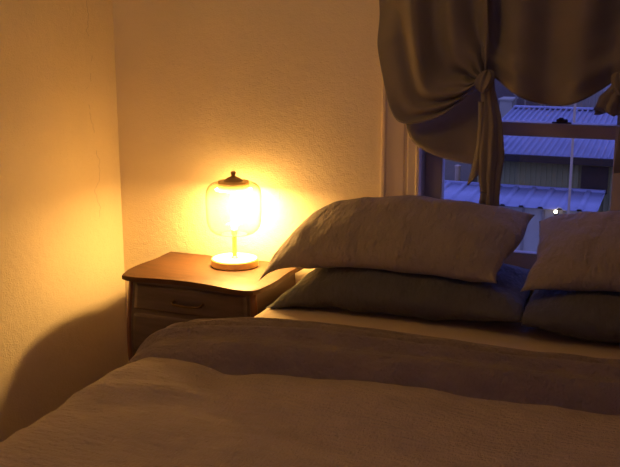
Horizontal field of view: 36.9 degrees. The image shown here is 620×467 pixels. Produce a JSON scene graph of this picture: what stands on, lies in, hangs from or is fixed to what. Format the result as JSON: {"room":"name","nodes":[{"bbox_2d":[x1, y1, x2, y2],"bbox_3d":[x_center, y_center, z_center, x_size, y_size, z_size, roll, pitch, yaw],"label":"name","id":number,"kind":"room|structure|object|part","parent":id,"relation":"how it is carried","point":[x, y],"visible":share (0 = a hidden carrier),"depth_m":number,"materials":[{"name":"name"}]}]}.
{"room":"bedroom","nodes":[
{"label":"bedroom","id":0,"kind":"room"},
{"bbox_2d":[0,0,127,442],"bbox_3d":[-1.460,-0.225,1.714,0.120,2.600,3.940,5,13,22],"label":"wall","id":1,"kind":"structure","parent":0,"point":[63,319],"depth_m":3.11,"materials":[{"name":"paint"}]},
{"bbox_2d":[112,0,533,361],"bbox_3d":[0.939,-0.459,2.771,3.500,2.600,0.120,5,13,22],"label":"wall","id":2,"kind":"structure","parent":0,"point":[285,96],"depth_m":3.21,"materials":[{"name":"paint"}]},
{"bbox_2d":[381,77,619,269],"bbox_3d":[0.673,-0.570,2.838,0.940,1.489,0.155,5,13,22],"label":"window","id":3,"kind":"structure","parent":2,"relation":"in","point":[406,168],"depth_m":2.99,"materials":[{"name":"paint"}]},
{"bbox_3d":[0.294,-0.591,2.933,0.133,1.489,0.025,5,13,22],"label":"casing","id":4,"kind":"part","parent":3,"relation":"part of","materials":[{"name":"paint"}]},
{"bbox_2d":[377,0,619,205],"bbox_3d":[0.713,-0.626,2.682,1.117,1.154,0.159,5,13,22],"label":"curtain","id":5,"kind":"object","parent":3,"relation":"hanging from","point":[441,60],"visible":1,"depth_m":2.75,"materials":[{"name":"fabric"}]},
{"bbox_2d":[377,0,488,123],"bbox_3d":[0.362,-0.778,2.775,0.374,0.898,0.123,5,13,22],"label":"drape","id":6,"kind":"object","parent":5,"relation":"hanging from","point":[434,54],"depth_m":2.79,"materials":[{"name":"fabric"}]},
{"bbox_2d":[481,0,619,105],"bbox_3d":[0.707,-0.781,2.634,0.550,0.832,0.111,5,13,22],"label":"drape","id":7,"kind":"object","parent":5,"relation":"hanging from","point":[547,52],"depth_m":2.68,"materials":[{"name":"fabric"}]},
{"bbox_3d":[0.681,0.085,3.002,0.529,0.055,0.035,5,13,22],"label":"rail","id":8,"kind":"part","parent":3,"relation":"part of","materials":[{"name":"paint"}]},
{"bbox_3d":[0.695,-0.335,2.943,0.529,0.040,0.034,5,13,22],"label":"rail","id":9,"kind":"part","parent":3,"relation":"part of","materials":[{"name":"paint"}]},
{"bbox_3d":[0.681,-0.327,2.911,0.529,0.043,0.035,5,13,22],"label":"rail","id":10,"kind":"part","parent":3,"relation":"part of","materials":[{"name":"paint"}]},
{"bbox_3d":[0.215,1.251,1.338,3.740,0.120,3.940,5,13,22],"label":"floor","id":11,"kind":"structure","parent":0,"visible":0},
{"bbox_2d":[122,251,302,360],"bbox_3d":[-0.338,0.441,3.218,0.530,0.650,0.375,5,13,22],"label":"nightstand","id":12,"kind":"object","parent":11,"relation":"on","point":[165,290],"visible":0.44,"depth_m":3.06,"materials":[{"name":"brown wood"}]},
{"bbox_3d":[-0.592,0.459,3.180,0.058,0.632,0.024,-5,13,-22],"label":"corner post","id":13,"kind":"part","parent":12,"relation":"part of","materials":[{"name":"brown wood"}]},
{"bbox_3d":[-0.395,0.345,3.047,0.435,0.132,0.012,5,13,22],"label":"drawer","id":14,"kind":"part","parent":12,"relation":"part of","materials":[{"name":"brown wood"}]},
{"bbox_3d":[-0.400,0.233,3.013,0.114,0.017,0.024,5,13,22],"label":"handle","id":15,"kind":"part","parent":12,"relation":"part of","materials":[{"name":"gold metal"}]},
{"bbox_3d":[-0.393,0.225,3.026,0.427,0.089,0.015,5,13,22],"label":"drawer","id":16,"kind":"part","parent":12,"relation":"part of","materials":[{"name":"brown wood"}]},
{"bbox_2d":[205,171,261,270],"bbox_3d":[-0.260,-0.051,3.177,0.192,0.328,0.192,5,13,22],"label":"table lamp","id":17,"kind":"object","parent":12,"relation":"on","point":[234,261],"visible":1,"depth_m":3.15,"materials":[{"name":"gold metal"}]},
{"bbox_3d":[-0.260,-0.086,3.170,0.192,0.179,0.192,5,13,22],"label":"lamp shade","id":18,"kind":"part","parent":17,"relation":"part of","materials":[{"name":"clear glass"}]},
{"bbox_3d":[-0.260,-0.036,3.181,0.024,0.246,0.024,5,13,22],"label":"stem","id":19,"kind":"part","parent":17,"relation":"part of","materials":[{"name":"gold metal"}]},
{"bbox_3d":[-0.260,0.085,3.208,0.151,0.003,0.151,7,14,30],"label":"plate","id":20,"kind":"part","parent":17,"relation":"part of","materials":[{"name":"gold metal"}]},
{"bbox_3d":[-0.181,0.495,3.015,0.024,0.632,0.058,-5,13,-22],"label":"corner post","id":21,"kind":"part","parent":12,"relation":"part of","materials":[{"name":"brown wood"}]},
{"bbox_2d":[255,298,619,358],"bbox_3d":[0.313,0.710,2.068,1.517,0.621,2.030,5,13,22],"label":"mattress","id":22,"kind":"object","parent":11,"relation":"on","point":[515,335],"visible":0.07,"depth_m":2.61,"materials":[{"name":"beige fabric"}]},
{"bbox_2d":[0,317,619,466],"bbox_3d":[0.180,0.579,1.654,1.794,0.460,1.473,5,13,22],"label":"duvet","id":23,"kind":"object","parent":22,"relation":"on","point":[241,391],"visible":1,"depth_m":1.95,"materials":[{"name":"beige fabric"}]},
{"bbox_2d":[265,263,530,321],"bbox_3d":[0.295,0.142,2.847,0.764,0.150,0.419,5,13,22],"label":"pillow","id":24,"kind":"object","parent":22,"relation":"on","point":[433,298],"visible":0.62,"depth_m":2.68,"materials":[{"name":"fabric"}]},
{"bbox_2d":[258,195,534,283],"bbox_3d":[0.259,0.025,2.840,0.790,0.264,0.292,5,13,22],"label":"pillow","id":25,"kind":"object","parent":24,"relation":"on","point":[468,241],"visible":1,"depth_m":2.75,"materials":[{"name":"fabric"}]},
{"bbox_2d":[521,290,619,342],"bbox_3d":[1.050,0.208,2.545,0.857,0.152,0.461,5,13,22],"label":"pillow","id":26,"kind":"object","parent":22,"relation":"on","point":[594,316],"visible":0.67,"depth_m":2.48,"materials":[{"name":"fabric"}]},
{"bbox_2d":[520,211,619,291],"bbox_3d":[1.004,0.062,2.548,0.790,0.214,0.292,5,13,22],"label":"pillow","id":27,"kind":"object","parent":26,"relation":"on","point":[580,251],"visible":1,"depth_m":2.57,"materials":[{"name":"fabric"}]},
{"label":"outside","id":28,"kind":"structure","parent":0,"visible":0},
{"bbox_3d":[11.233,-0.435,33.252,60.000,0.200,57.000,5,13,22],"label":"ground","id":29,"kind":"structure","parent":28,"visible":0},
{"bbox_2d":[445,159,477,181],"bbox_3d":[3.021,-2.286,33.520,6.700,3.300,4.400,5,13,22],"label":"garage","id":30,"kind":"structure","parent":29,"relation":"on","point":[465,169],"depth_m":30.60,"materials":[{"name":"metal"}]},
{"bbox_2d":[498,97,517,117],"bbox_3d":[7.872,-3.457,37.314,0.580,3.950,1.120,5,13,22],"label":"chimney","id":31,"kind":"object","parent":29,"relation":"on","point":[506,103],"visible":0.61,"depth_m":36.51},
{"bbox_2d":[444,180,605,251],"bbox_3d":[3.741,0.303,22.789,6.397,2.875,1.923,5,13,22],"label":"outbuilding","id":32,"kind":"structure","parent":29,"relation":"on","point":[539,201],"depth_m":21.66,"materials":[{"name":"metal"}]},
{"bbox_2d":[455,164,460,180],"bbox_3d":[3.866,-0.260,24.650,0.170,3.170,0.170,5,13,22],"label":"vent pipe","id":33,"kind":"object","parent":32,"relation":"on","point":[457,167],"visible":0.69,"depth_m":24.30,"materials":[{"name":"grey metal"}]},
{"bbox_2d":[494,79,561,107],"bbox_3d":[6.921,-5.887,44.369,11.300,5.650,6.400,5,13,22],"label":"house","id":34,"kind":"structure","parent":29,"relation":"on","point":[501,90],"depth_m":40.33,"materials":[{"name":"grey metal"}]},
{"bbox_2d":[513,94,545,105],"bbox_3d":[8.290,-3.315,35.510,1.210,4.450,0.060,5,13,22],"label":"railing","id":35,"kind":"object","parent":29,"relation":"on","point":[513,94],"visible":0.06,"depth_m":35.26,"materials":[{"name":"grey metal"}]},
{"bbox_2d":[477,105,616,211],"bbox_3d":[10.011,-1.471,27.399,8.140,4.350,12.109,5,13,22],"label":"neighbouring building","id":36,"kind":"structure","parent":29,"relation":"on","point":[532,161],"depth_m":23.00,"materials":[{"name":"metal"}]},
{"bbox_3d":[6.849,-1.288,22.397,0.620,0.650,0.080,5,13,22],"label":"loading door","id":37,"kind":"part","parent":36,"relation":"part of","materials":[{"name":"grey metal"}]},
{"bbox_2d":[567,103,575,213],"bbox_3d":[4.907,0.075,17.758,0.200,5.490,0.200,5,13,22],"label":"pole","id":38,"kind":"object","parent":29,"relation":"on","point":[574,108],"visible":0.21,"depth_m":17.45,"materials":[{"name":"grey metal"}]},
{"bbox_2d":[563,84,610,107],"bbox_3d":[18.385,-4.773,37.589,14.718,6.400,10.010,5,13,22],"label":"warehouse","id":39,"kind":"structure","parent":29,"relation":"on","point":[590,102],"depth_m":35.29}
]}

